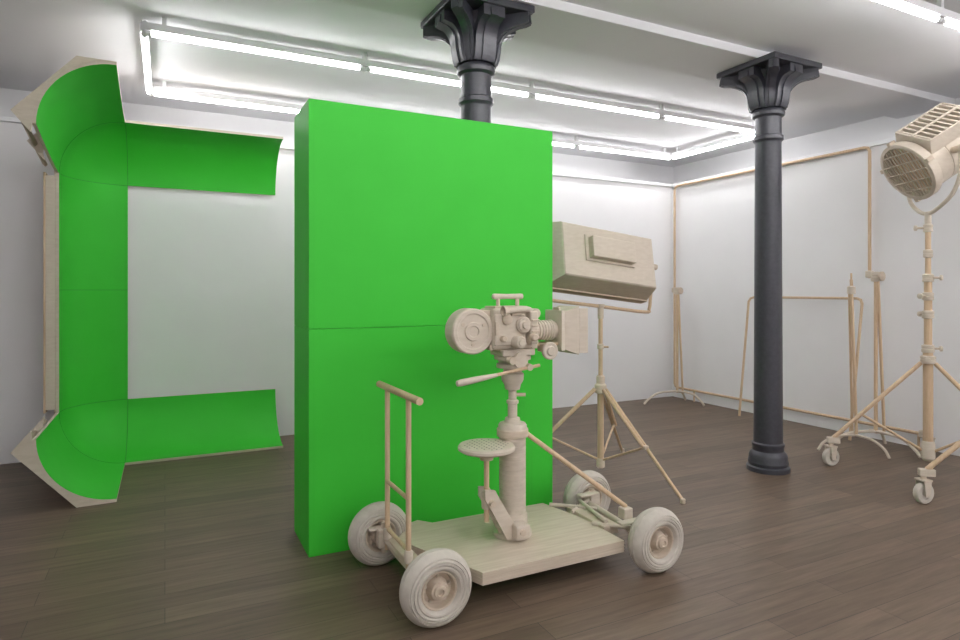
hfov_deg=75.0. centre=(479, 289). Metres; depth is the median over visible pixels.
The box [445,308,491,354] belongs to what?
magazine
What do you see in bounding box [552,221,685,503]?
light
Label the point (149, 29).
fluorescent light frame
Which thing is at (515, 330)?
film camera
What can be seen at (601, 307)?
socket
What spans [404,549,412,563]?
socket
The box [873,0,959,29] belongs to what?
fluorescent light frame
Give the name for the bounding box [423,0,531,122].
column
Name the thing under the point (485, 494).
socket
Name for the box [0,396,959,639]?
floor
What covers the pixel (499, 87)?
fluorescent light frame
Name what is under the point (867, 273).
clamp
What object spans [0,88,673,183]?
wall
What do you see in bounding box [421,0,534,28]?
abacus
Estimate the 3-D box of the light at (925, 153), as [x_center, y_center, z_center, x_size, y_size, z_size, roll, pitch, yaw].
[3.668,-0.018,5.005,1.226,3.037,1.138,0,0,-18]
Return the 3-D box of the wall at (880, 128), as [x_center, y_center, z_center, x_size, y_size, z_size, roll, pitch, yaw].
[5.437,-0.210,5.098,0.120,3.420,10.810,0,0,-27]
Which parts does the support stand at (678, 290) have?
post, post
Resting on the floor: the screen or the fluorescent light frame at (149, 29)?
the screen
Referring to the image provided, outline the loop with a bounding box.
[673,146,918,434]
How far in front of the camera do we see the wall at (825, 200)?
6.79 m
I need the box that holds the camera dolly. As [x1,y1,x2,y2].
[348,355,683,627]
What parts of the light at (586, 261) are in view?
leg, leg, rail, crown, ballast plate, leg, leg, leg, leg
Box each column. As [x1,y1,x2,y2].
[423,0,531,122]
[719,58,819,475]
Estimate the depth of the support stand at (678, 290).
8.33 m
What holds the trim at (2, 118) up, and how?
on the wall at (211, 274)
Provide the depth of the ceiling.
5.23 m
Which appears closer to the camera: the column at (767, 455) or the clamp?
the column at (767, 455)
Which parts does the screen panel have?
panel, panel, panel, panel, panel, panel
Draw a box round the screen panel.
[294,98,551,556]
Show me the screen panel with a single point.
(404, 221)
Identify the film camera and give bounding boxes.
[445,294,587,386]
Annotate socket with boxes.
[383,527,391,539]
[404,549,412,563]
[481,490,489,509]
[598,304,604,318]
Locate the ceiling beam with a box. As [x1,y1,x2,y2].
[328,0,954,118]
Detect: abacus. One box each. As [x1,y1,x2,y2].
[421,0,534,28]
[716,51,821,79]
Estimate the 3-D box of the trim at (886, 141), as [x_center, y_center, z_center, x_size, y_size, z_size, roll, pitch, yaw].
[4.981,-1.470,4.448,0.170,0.040,9.860,0,0,-27]
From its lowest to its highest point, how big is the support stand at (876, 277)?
1.669 m
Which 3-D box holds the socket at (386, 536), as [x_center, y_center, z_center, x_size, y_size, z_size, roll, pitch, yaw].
[-0.489,1.285,3.303,0.044,0.060,0.044,0,0,-27]
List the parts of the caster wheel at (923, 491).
caster yoke plate, leg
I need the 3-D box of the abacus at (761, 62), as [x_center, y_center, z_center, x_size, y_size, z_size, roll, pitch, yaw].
[2.407,-1.828,5.222,0.575,0.046,0.575,0,0,-27]
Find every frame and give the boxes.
[140,17,460,113]
[491,81,754,159]
[693,391,919,446]
[738,296,863,439]
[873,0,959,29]
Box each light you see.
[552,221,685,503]
[822,102,959,465]
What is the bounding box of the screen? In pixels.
[10,56,282,507]
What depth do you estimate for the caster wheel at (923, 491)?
4.36 m
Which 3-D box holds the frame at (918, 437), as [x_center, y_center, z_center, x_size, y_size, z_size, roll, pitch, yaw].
[3.506,1.425,7.142,0.024,0.150,2.824,0,0,-27]
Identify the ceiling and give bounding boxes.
[0,0,959,166]
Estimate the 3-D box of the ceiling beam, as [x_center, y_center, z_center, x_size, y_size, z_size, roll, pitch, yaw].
[0.437,-1.890,4.409,9.550,0.070,0.560,0,0,-27]
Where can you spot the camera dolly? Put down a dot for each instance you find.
(441, 560)
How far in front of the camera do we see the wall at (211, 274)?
6.15 m
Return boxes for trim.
[0,116,671,186]
[672,137,895,186]
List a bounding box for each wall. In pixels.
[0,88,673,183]
[0,121,671,463]
[672,144,959,455]
[674,98,959,183]
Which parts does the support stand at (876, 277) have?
post, post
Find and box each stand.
[643,287,704,405]
[817,272,920,458]
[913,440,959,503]
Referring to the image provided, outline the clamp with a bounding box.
[865,271,873,277]
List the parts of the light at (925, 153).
caster yoke plate, leg, knob, leg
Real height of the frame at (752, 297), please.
1.415 m

